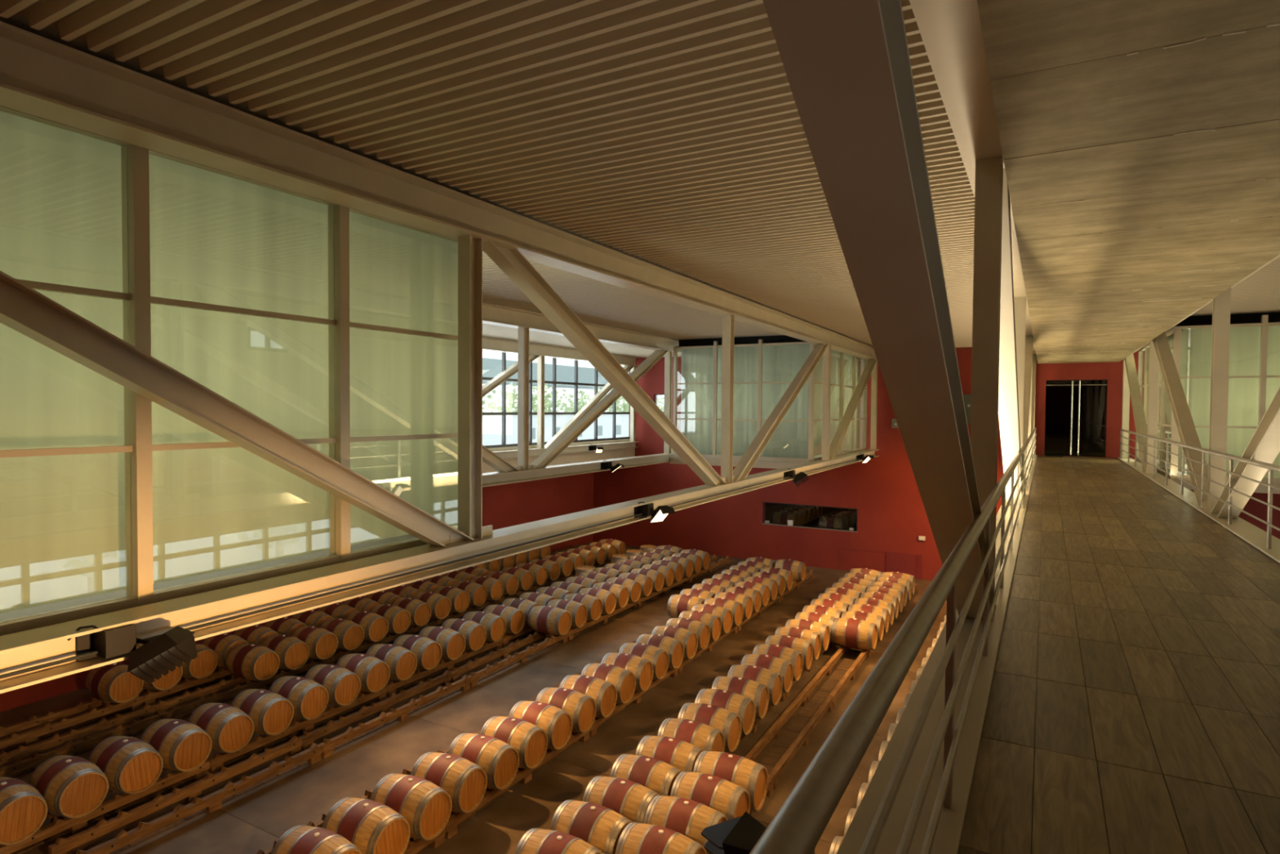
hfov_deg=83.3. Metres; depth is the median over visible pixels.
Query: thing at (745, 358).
window pane
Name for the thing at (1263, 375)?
glass wall
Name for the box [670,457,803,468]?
trim
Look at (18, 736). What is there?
rack
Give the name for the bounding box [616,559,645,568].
wine barrel
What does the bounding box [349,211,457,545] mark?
window pane
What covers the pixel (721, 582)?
wine barrel
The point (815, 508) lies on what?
wine barrel
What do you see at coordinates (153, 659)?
floodlight
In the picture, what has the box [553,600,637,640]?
rack
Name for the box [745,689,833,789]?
rack
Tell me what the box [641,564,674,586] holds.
wine barrel
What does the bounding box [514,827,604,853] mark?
wine barrel
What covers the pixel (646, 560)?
wine barrel
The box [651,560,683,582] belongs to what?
wine barrel
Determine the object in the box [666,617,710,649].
wine barrel
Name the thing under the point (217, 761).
rack
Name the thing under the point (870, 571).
wine barrel
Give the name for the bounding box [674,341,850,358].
ceiling
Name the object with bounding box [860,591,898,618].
wine barrel
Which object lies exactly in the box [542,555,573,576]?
wine barrel
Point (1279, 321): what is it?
ceiling
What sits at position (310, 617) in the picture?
wine barrel
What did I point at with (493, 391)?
tree
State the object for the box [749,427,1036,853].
railing
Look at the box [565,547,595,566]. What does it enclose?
wine barrel
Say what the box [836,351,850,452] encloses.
window pane
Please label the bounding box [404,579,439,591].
wine barrel
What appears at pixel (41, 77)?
truss
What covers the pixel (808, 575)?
rack
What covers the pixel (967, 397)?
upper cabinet
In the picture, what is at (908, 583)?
wine barrel
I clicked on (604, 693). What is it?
wine barrel
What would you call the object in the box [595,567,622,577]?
wine barrel
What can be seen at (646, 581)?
wine barrel
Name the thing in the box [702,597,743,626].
wine barrel
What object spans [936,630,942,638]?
wine barrel
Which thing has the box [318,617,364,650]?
wine barrel
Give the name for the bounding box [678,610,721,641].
wine barrel
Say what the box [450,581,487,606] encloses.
wine barrel
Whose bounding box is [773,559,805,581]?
wine barrel
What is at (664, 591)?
rack
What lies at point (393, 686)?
rack
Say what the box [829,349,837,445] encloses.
window pane
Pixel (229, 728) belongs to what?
wine barrel
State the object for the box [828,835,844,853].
wine barrel
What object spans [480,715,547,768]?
wine barrel
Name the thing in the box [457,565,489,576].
wine barrel
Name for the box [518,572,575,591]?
rack
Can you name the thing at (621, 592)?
wine barrel
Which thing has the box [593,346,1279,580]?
wall
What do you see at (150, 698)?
rack
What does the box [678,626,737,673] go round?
rack
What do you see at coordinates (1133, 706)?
floor
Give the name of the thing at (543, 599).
wine barrel
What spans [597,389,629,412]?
tree
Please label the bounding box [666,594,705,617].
wine barrel
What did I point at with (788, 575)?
wine barrel
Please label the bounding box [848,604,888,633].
wine barrel
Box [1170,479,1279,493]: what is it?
trim
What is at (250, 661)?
wine barrel
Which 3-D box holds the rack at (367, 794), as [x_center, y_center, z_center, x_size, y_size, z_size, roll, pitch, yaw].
[-2.916,5.408,11.804,0.620,0.300,3.542,1,2,29]
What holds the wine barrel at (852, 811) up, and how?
on the rack
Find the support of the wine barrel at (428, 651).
on the rack at (393, 686)
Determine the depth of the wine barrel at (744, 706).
12.50 m
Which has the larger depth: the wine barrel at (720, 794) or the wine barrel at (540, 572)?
the wine barrel at (540, 572)
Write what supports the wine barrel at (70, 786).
on the rack at (60, 825)
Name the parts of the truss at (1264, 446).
post, post, post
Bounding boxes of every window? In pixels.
[482,352,630,448]
[762,502,857,532]
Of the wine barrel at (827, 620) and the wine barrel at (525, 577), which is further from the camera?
the wine barrel at (525, 577)
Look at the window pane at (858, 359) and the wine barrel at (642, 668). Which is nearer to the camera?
the wine barrel at (642, 668)
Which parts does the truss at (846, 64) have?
post, post, post, post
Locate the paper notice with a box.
[787,520,792,525]
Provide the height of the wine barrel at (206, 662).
0.709 m
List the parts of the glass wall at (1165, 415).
pane, pane, pane, pane, sill, head rail, pane, pane, pane, pane, pane, pane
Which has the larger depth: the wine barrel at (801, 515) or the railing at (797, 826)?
the wine barrel at (801, 515)
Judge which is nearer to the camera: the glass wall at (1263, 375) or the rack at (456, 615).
the glass wall at (1263, 375)
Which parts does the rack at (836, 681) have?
rail, rail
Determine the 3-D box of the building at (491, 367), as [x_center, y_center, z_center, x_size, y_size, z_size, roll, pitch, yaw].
[-13.902,-2.470,99.608,6.000,12.080,130.000,1,2,29]
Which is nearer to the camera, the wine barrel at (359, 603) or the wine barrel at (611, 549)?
the wine barrel at (359, 603)
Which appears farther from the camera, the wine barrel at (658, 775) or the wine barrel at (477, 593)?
the wine barrel at (477, 593)
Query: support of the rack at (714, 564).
on the floor at (251, 821)
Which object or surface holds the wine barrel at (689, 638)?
on the rack at (734, 629)
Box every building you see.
[482,357,659,405]
[482,413,629,445]
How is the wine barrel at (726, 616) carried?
on the rack at (734, 629)
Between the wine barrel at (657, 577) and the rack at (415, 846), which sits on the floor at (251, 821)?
the rack at (415, 846)
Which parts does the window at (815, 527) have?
frame, sill, frame, frame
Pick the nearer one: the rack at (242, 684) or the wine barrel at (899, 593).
the rack at (242, 684)
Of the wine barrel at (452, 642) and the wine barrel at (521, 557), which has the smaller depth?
the wine barrel at (452, 642)
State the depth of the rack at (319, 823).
9.65 m
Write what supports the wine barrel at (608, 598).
on the rack at (603, 619)
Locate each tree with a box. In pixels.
[482,390,496,412]
[487,383,549,412]
[508,383,573,412]
[555,387,608,412]
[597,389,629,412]
[657,395,664,412]
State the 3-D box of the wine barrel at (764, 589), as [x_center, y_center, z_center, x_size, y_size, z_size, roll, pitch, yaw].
[3.195,4.798,20.747,0.930,0.709,0.694,1,2,30]
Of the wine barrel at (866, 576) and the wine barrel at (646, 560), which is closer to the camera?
the wine barrel at (866, 576)
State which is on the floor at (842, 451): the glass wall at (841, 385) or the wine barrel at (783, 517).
the glass wall at (841, 385)
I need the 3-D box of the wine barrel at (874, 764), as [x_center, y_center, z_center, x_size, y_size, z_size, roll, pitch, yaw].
[3.715,5.077,10.060,0.930,0.709,0.694,1,2,29]
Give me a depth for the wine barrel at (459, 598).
19.67 m
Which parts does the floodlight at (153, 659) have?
plate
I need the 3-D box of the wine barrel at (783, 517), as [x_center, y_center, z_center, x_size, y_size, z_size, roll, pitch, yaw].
[5.984,3.811,29.543,0.930,0.709,0.694,1,2,29]
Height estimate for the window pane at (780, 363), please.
3.331 m
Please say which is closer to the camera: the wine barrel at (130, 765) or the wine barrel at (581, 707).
the wine barrel at (130, 765)
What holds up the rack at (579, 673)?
on the floor at (251, 821)
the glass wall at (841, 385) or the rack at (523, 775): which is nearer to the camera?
the rack at (523, 775)
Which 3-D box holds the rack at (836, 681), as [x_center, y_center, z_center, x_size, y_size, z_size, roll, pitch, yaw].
[4.415,5.387,15.905,0.620,0.234,3.542,1,2,29]
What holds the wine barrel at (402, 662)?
on the rack at (393, 686)
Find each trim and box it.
[482,447,635,473]
[488,438,635,451]
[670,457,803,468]
[678,334,804,346]
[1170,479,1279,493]
[1175,311,1279,325]
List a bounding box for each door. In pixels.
[838,547,884,572]
[885,551,921,578]
[1044,379,1106,457]
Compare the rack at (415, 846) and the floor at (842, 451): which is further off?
the floor at (842, 451)
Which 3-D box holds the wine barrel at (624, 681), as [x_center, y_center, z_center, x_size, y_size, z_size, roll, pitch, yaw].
[-0.627,4.947,13.937,0.930,0.709,0.694,1,2,30]
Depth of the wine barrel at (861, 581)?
21.16 m
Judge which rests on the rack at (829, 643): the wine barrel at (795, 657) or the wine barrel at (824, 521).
the wine barrel at (795, 657)
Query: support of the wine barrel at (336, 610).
on the rack
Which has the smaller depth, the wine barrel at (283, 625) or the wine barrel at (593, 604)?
the wine barrel at (283, 625)
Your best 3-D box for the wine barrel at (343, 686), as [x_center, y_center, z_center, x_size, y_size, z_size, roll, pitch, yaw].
[-5.883,4.914,13.763,0.930,0.709,0.694,1,2,30]
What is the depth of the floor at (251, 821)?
12.66 m
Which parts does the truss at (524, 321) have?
post, gusset plate, post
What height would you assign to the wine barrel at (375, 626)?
0.709 m
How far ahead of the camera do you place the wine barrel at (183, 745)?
11.07 m
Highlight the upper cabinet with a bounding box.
[963,394,971,424]
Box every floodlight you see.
[66,623,197,683]
[588,444,603,453]
[600,460,624,472]
[634,501,675,523]
[701,811,766,853]
[783,468,808,486]
[856,453,874,462]
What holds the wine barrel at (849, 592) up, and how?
on the rack
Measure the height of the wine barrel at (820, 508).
0.709 m
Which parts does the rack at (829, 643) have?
rail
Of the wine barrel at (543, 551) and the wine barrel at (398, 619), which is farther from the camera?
the wine barrel at (543, 551)
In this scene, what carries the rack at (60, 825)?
on the floor at (251, 821)
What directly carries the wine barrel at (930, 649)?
on the rack
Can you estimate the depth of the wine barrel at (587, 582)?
20.98 m
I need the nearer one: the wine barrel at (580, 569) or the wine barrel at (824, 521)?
the wine barrel at (580, 569)
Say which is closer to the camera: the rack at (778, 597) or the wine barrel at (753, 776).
the wine barrel at (753, 776)
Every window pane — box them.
[0,111,126,613]
[148,154,328,583]
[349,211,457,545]
[680,347,713,454]
[716,346,758,455]
[761,344,809,458]
[813,345,822,457]
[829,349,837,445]
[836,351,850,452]
[848,355,861,449]
[1177,328,1188,473]
[1186,326,1261,475]
[1263,325,1279,478]
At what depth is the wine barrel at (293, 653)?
15.35 m
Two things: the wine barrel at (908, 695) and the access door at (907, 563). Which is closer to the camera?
the wine barrel at (908, 695)
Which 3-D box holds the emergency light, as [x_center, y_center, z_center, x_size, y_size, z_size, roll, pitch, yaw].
[9.804,3.866,25.044,0.210,0.140,0.085,1,2,29]
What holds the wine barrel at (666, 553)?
on the rack
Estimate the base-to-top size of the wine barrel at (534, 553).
0.709 m
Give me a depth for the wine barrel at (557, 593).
19.73 m
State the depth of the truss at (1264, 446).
9.99 m
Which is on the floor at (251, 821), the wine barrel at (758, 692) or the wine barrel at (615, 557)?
the wine barrel at (615, 557)
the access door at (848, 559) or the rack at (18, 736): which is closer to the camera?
the rack at (18, 736)
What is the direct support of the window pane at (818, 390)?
hanging from the ceiling at (791, 341)
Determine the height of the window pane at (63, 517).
3.191 m
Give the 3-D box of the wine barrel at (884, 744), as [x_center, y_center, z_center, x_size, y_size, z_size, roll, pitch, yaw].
[4.063,5.063,10.678,0.930,0.709,0.694,1,2,30]
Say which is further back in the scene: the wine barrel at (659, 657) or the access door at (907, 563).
the access door at (907, 563)
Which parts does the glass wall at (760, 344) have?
sill, head rail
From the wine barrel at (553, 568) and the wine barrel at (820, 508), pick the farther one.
the wine barrel at (820, 508)
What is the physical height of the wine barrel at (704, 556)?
0.709 m
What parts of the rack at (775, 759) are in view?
rail, rail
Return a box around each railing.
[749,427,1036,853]
[1119,428,1279,548]
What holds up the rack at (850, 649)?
on the floor at (251, 821)
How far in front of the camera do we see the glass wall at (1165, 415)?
17.25 m
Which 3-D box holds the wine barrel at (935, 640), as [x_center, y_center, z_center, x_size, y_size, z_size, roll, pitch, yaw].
[6.857,4.955,15.623,0.930,0.709,0.694,1,2,30]
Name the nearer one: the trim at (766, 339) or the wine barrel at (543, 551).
the trim at (766, 339)
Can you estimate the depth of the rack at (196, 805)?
10.39 m
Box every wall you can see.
[0,472,593,711]
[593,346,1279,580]
[672,339,813,462]
[764,502,856,529]
[809,343,867,462]
[1044,379,1090,455]
[1136,326,1176,479]
[1172,315,1279,484]
[1185,349,1190,462]
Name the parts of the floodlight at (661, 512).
plate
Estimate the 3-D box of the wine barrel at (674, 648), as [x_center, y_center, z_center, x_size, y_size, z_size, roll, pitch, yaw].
[0.424,4.906,15.790,0.930,0.709,0.694,1,2,30]
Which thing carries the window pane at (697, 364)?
hanging from the ceiling at (791, 341)
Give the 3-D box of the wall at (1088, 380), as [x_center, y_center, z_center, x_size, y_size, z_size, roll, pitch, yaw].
[14.601,-0.402,24.253,2.665,2.840,2.800,1,2,29]
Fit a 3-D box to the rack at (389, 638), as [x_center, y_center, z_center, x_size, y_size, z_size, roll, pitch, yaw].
[-6.304,5.223,18.059,0.620,0.300,3.542,1,2,29]
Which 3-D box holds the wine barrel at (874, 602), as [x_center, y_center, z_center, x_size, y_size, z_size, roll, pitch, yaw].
[6.163,4.864,18.985,0.930,0.709,0.694,1,2,29]
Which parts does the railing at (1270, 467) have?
post, post, post, post, post, post, post, post, handrail, post, post, post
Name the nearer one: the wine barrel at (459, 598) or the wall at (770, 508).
the wine barrel at (459, 598)
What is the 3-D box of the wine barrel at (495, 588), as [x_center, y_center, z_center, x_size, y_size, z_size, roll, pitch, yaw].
[-4.554,4.734,21.137,0.930,0.709,0.694,1,2,28]
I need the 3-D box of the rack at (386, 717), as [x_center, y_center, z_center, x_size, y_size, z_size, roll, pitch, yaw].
[-4.688,5.346,13.696,0.620,0.300,3.542,1,2,29]
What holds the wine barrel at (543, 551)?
on the rack at (576, 545)
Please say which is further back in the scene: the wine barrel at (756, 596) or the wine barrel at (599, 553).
the wine barrel at (599, 553)
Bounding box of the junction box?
[891,418,898,427]
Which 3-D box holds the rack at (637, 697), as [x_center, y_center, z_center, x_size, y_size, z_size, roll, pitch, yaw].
[-0.284,5.355,14.568,0.620,0.300,3.542,1,2,29]
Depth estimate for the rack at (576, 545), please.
28.73 m
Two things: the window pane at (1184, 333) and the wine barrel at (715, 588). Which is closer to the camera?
the window pane at (1184, 333)
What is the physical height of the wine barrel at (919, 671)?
0.709 m
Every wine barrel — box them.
[0,776,47,844]
[28,755,108,817]
[85,662,143,702]
[88,735,163,793]
[140,718,212,771]
[142,665,182,690]
[182,641,217,678]
[187,702,253,752]
[201,632,248,667]
[225,643,279,680]
[231,688,293,735]
[234,624,278,644]
[260,634,309,670]
[263,616,306,635]
[269,675,328,719]
[271,825,363,853]
[289,626,337,659]
[291,609,333,626]
[304,663,360,706]
[317,602,356,618]
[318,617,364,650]
[322,796,410,853]
[336,653,390,692]
[341,596,379,611]
[344,610,388,641]
[364,591,400,604]
[365,643,417,680]
[368,604,410,634]
[369,773,452,839]
[385,585,421,598]
[391,597,431,626]
[393,634,442,670]
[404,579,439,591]
[410,751,487,813]
[412,591,451,619]
[418,626,465,660]
[423,574,456,586]
[432,586,469,613]
[440,617,486,650]
[441,570,473,581]
[447,733,519,789]
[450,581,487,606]
[457,563,485,570]
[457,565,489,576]
[462,610,506,641]
[468,576,503,600]
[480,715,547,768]
[483,604,524,634]
[484,559,500,571]
[484,571,518,595]
[498,555,514,571]
[500,566,533,590]
[502,597,539,626]
[508,700,572,749]
[511,551,526,567]
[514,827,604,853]
[515,562,547,586]
[518,591,555,605]
[524,548,538,563]
[528,559,559,581]
[528,605,571,635]
[535,687,595,733]
[536,586,572,599]
[537,545,551,559]
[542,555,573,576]
[546,599,587,627]
[549,800,632,853]
[550,581,585,593]
[554,551,583,572]
[559,674,617,717]
[563,593,602,621]
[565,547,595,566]
[565,576,599,587]
[574,565,595,576]
[577,544,605,564]
[578,571,610,582]
[578,587,616,614]
[580,662,635,703]
[582,775,660,822]
[589,542,616,561]
[591,582,628,608]
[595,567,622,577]
[598,538,626,554]
[600,652,653,691]
[604,563,635,573]
[605,577,640,602]
[609,753,682,795]
[611,554,630,563]
[615,822,706,853]
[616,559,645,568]
[618,572,653,596]
[618,642,668,679]
[625,549,643,555]
[630,555,654,564]
[631,568,663,591]
[635,633,684,669]
[635,735,704,772]
[640,544,657,551]
[641,551,665,559]
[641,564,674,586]
[643,795,728,853]
[648,548,674,556]
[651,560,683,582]
[651,625,697,658]
[657,545,683,553]
[657,717,724,751]
[662,555,693,577]
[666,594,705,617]
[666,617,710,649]
[670,771,750,819]
[671,552,702,573]
[677,702,742,751]
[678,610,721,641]
[680,549,710,569]
[680,588,715,599]
[691,604,733,633]
[692,582,725,593]
[693,750,768,811]
[694,688,755,734]
[701,577,734,587]
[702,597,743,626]
[711,675,768,719]
[712,573,743,582]
[714,591,752,619]
[721,568,752,577]
[724,586,761,613]
[727,664,782,706]
[729,564,760,573]
[733,581,769,606]
[737,560,768,568]
[741,653,793,693]
[742,576,777,600]
[746,556,774,567]
[751,571,785,595]
[752,644,803,680]
[760,567,793,590]
[764,635,813,670]
[773,511,799,524]
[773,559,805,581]
[774,626,821,660]
[779,509,804,524]
[785,506,808,524]
[785,618,829,651]
[790,505,813,521]
[795,504,817,519]
[795,611,835,642]
[802,604,843,617]
[810,598,849,611]
[817,506,822,517]
[817,592,855,604]
[818,515,845,528]
[824,512,849,528]
[824,586,862,598]
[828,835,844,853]
[829,510,853,527]
[831,582,867,592]
[831,617,877,649]
[833,508,856,524]
[838,577,872,586]
[840,610,884,641]
[844,572,877,581]
[844,808,857,835]
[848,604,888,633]
[849,568,881,577]
[853,597,893,626]
[856,782,869,808]
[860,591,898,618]
[866,586,903,613]
[867,760,879,782]
[870,581,906,606]
[876,576,911,600]
[878,740,889,760]
[880,571,915,595]
[887,723,897,740]
[895,706,905,723]
[903,693,911,706]
[910,680,918,693]
[915,667,924,679]
[920,657,928,668]
[925,647,933,657]
[931,638,937,647]
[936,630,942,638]
[939,622,945,630]
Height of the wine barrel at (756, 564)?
0.709 m
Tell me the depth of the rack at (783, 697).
13.18 m
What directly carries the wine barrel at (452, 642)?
on the rack at (393, 686)
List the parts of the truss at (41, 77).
post, gusset plate, post, post, post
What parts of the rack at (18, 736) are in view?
rail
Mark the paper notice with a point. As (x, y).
(789, 522)
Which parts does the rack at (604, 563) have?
rail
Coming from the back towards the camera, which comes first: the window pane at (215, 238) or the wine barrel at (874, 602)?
the wine barrel at (874, 602)
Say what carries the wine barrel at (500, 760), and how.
on the rack at (523, 775)
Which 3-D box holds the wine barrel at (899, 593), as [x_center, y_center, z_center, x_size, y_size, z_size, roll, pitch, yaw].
[6.861,4.837,20.221,0.930,0.709,0.694,1,2,29]
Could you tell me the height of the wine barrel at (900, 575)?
0.709 m
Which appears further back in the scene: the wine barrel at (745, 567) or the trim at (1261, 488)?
the wine barrel at (745, 567)
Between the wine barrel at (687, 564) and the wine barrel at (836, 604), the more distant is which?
the wine barrel at (687, 564)
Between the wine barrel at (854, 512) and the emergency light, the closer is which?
the emergency light
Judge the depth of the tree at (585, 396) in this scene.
76.66 m
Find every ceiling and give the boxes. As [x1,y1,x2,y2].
[0,0,1279,357]
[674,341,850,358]
[977,0,1279,364]
[1137,320,1279,351]
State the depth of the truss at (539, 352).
24.63 m
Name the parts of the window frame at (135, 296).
pane, sill, head rail, pane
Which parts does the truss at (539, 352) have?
post, post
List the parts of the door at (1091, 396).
handle, transom pane, handle, rail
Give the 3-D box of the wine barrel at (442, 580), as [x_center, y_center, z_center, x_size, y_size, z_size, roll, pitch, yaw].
[-5.891,4.722,21.236,0.930,0.709,0.694,1,2,30]
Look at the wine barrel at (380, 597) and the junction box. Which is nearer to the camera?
the wine barrel at (380, 597)
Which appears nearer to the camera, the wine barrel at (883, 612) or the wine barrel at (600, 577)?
the wine barrel at (883, 612)
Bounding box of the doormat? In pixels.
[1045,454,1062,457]
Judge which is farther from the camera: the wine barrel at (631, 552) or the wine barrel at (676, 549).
the wine barrel at (676, 549)
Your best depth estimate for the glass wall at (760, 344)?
20.70 m
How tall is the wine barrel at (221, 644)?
0.709 m
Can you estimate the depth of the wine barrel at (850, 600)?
19.32 m
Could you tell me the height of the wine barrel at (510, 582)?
0.709 m
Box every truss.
[0,21,879,693]
[482,302,681,487]
[482,337,639,458]
[762,0,1036,853]
[1117,254,1279,563]
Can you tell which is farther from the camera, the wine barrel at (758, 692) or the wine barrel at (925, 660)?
the wine barrel at (925, 660)
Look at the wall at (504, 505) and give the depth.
27.30 m
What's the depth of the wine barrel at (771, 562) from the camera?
23.97 m
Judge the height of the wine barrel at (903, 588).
0.709 m
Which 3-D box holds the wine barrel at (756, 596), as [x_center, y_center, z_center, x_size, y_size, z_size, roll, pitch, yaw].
[2.854,4.812,20.124,0.930,0.709,0.694,1,2,29]
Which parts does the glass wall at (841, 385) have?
sill, head rail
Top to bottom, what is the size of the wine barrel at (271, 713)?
0.709 m
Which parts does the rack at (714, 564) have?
rail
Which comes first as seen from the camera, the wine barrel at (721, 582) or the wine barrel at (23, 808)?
the wine barrel at (23, 808)
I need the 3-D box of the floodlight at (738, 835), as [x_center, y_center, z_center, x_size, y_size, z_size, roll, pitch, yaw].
[0.502,1.595,2.366,0.302,0.577,1.021,0,2,-14]
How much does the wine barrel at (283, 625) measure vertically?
0.709 m
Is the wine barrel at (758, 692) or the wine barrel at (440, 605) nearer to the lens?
the wine barrel at (758, 692)
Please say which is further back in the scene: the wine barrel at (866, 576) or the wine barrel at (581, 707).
the wine barrel at (866, 576)
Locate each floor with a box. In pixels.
[0,533,416,621]
[0,541,946,853]
[669,450,847,462]
[957,454,1279,853]
[1140,462,1186,479]
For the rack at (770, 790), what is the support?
on the floor at (251, 821)
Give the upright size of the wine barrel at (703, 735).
0.709 m
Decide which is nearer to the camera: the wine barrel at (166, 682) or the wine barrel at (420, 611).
the wine barrel at (166, 682)
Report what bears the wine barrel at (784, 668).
on the rack at (783, 697)
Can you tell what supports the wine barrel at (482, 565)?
on the rack
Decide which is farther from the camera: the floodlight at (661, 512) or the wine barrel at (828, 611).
the wine barrel at (828, 611)
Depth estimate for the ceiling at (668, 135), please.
5.28 m
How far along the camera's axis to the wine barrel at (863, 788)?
9.52 m
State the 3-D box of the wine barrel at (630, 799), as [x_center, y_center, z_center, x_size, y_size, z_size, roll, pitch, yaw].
[-0.230,5.062,9.572,0.930,0.709,0.694,1,2,29]
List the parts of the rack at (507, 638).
rail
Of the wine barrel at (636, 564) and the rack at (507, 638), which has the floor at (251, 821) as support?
the rack at (507, 638)
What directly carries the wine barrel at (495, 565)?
on the rack
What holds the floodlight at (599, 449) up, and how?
attached to the truss at (539, 352)
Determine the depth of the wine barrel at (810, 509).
31.21 m
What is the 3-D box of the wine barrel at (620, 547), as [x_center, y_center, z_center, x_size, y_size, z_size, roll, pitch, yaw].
[-1.086,4.599,27.332,0.930,0.709,0.694,1,2,28]
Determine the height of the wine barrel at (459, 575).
0.709 m
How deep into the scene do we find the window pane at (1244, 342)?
15.37 m
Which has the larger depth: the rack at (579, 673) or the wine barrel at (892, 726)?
the rack at (579, 673)
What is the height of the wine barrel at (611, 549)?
0.709 m
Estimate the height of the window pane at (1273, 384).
3.331 m
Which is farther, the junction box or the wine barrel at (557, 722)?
the junction box
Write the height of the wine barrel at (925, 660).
0.709 m
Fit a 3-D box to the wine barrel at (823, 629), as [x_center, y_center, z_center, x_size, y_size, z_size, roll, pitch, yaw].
[3.941,4.900,17.000,0.930,0.709,0.694,1,2,28]
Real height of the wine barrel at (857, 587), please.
0.709 m
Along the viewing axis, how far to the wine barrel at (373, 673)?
14.18 m
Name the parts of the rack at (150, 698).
rail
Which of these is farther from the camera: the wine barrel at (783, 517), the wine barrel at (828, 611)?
the wine barrel at (783, 517)
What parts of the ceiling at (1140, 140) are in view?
concrete panel, concrete panel, concrete panel, concrete panel, concrete panel, concrete panel, concrete panel, concrete panel, concrete panel, concrete panel, concrete panel, concrete panel, concrete panel, concrete panel, concrete panel, concrete panel, concrete panel, concrete panel, concrete panel, concrete panel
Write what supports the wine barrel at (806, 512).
in the wall at (770, 508)
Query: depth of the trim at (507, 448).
26.89 m
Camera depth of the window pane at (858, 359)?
25.28 m
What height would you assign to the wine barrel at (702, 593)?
0.709 m
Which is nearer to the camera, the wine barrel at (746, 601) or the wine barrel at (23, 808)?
the wine barrel at (23, 808)
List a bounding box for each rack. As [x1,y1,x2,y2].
[0,694,143,752]
[0,703,170,777]
[0,759,209,853]
[48,735,322,853]
[138,666,237,706]
[152,654,335,719]
[207,685,387,773]
[256,797,360,853]
[298,670,470,758]
[333,616,448,664]
[360,713,509,799]
[385,638,502,697]
[404,826,445,853]
[444,728,590,839]
[447,587,530,618]
[448,631,568,687]
[485,626,535,647]
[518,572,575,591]
[531,658,602,701]
[550,543,579,555]
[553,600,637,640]
[589,668,678,736]
[592,546,639,568]
[637,577,689,607]
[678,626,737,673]
[688,554,729,582]
[726,693,786,752]
[737,595,781,631]
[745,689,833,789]
[749,773,773,814]
[780,568,813,599]
[786,642,831,697]
[803,645,871,706]
[848,618,897,654]
[897,583,916,617]
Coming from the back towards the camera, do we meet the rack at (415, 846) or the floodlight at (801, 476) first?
the floodlight at (801, 476)
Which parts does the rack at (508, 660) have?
rail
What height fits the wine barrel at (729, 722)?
0.709 m
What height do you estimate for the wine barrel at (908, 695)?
0.709 m
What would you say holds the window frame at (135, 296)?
on the floor at (88, 599)
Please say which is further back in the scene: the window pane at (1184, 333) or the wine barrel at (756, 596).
the wine barrel at (756, 596)
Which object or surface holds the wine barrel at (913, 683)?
on the rack
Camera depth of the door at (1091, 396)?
22.80 m
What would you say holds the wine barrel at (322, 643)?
on the rack at (242, 684)
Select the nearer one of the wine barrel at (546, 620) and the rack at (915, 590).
the wine barrel at (546, 620)
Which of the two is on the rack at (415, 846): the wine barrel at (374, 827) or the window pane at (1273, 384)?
the wine barrel at (374, 827)
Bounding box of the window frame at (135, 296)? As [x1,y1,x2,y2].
[0,106,457,635]
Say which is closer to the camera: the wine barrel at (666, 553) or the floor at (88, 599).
the floor at (88, 599)
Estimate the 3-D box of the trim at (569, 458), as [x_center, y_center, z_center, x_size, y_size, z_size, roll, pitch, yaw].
[-7.586,1.381,17.848,0.230,0.575,29.600,1,2,29]
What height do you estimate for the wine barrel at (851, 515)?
0.709 m
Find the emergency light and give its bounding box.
[918,535,925,540]
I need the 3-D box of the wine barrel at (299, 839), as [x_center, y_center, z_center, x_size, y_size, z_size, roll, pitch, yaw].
[-3.752,5.068,8.365,0.930,0.709,0.694,1,2,29]
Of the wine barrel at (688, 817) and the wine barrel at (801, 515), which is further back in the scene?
the wine barrel at (801, 515)
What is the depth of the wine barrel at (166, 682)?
14.22 m
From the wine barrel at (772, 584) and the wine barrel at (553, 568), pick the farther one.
the wine barrel at (553, 568)
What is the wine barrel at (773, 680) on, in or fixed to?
on the rack at (783, 697)
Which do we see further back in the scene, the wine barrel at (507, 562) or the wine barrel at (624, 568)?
the wine barrel at (507, 562)
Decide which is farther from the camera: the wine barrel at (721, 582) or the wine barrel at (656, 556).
the wine barrel at (656, 556)
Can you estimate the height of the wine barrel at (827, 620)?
0.709 m
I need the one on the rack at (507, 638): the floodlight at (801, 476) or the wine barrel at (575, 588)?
the wine barrel at (575, 588)
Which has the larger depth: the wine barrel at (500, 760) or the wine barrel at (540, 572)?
the wine barrel at (540, 572)
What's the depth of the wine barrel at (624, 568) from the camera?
22.84 m
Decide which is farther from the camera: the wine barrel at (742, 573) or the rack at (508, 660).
the wine barrel at (742, 573)
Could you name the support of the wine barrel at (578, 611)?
on the rack at (603, 619)
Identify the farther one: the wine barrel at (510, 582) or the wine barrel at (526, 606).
the wine barrel at (510, 582)
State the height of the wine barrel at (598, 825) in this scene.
0.709 m
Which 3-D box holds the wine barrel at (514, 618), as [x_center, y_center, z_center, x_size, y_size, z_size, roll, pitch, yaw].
[-3.437,4.820,18.088,0.930,0.709,0.694,1,2,29]
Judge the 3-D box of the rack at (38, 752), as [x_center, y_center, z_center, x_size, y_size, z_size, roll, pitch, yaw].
[-9.788,5.358,11.874,0.620,0.300,3.542,1,2,29]
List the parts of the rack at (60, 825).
rail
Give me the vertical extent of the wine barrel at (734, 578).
0.709 m
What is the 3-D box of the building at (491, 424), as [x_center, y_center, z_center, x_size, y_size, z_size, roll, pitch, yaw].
[-1.472,1.585,66.868,4.320,5.830,105.000,1,2,29]

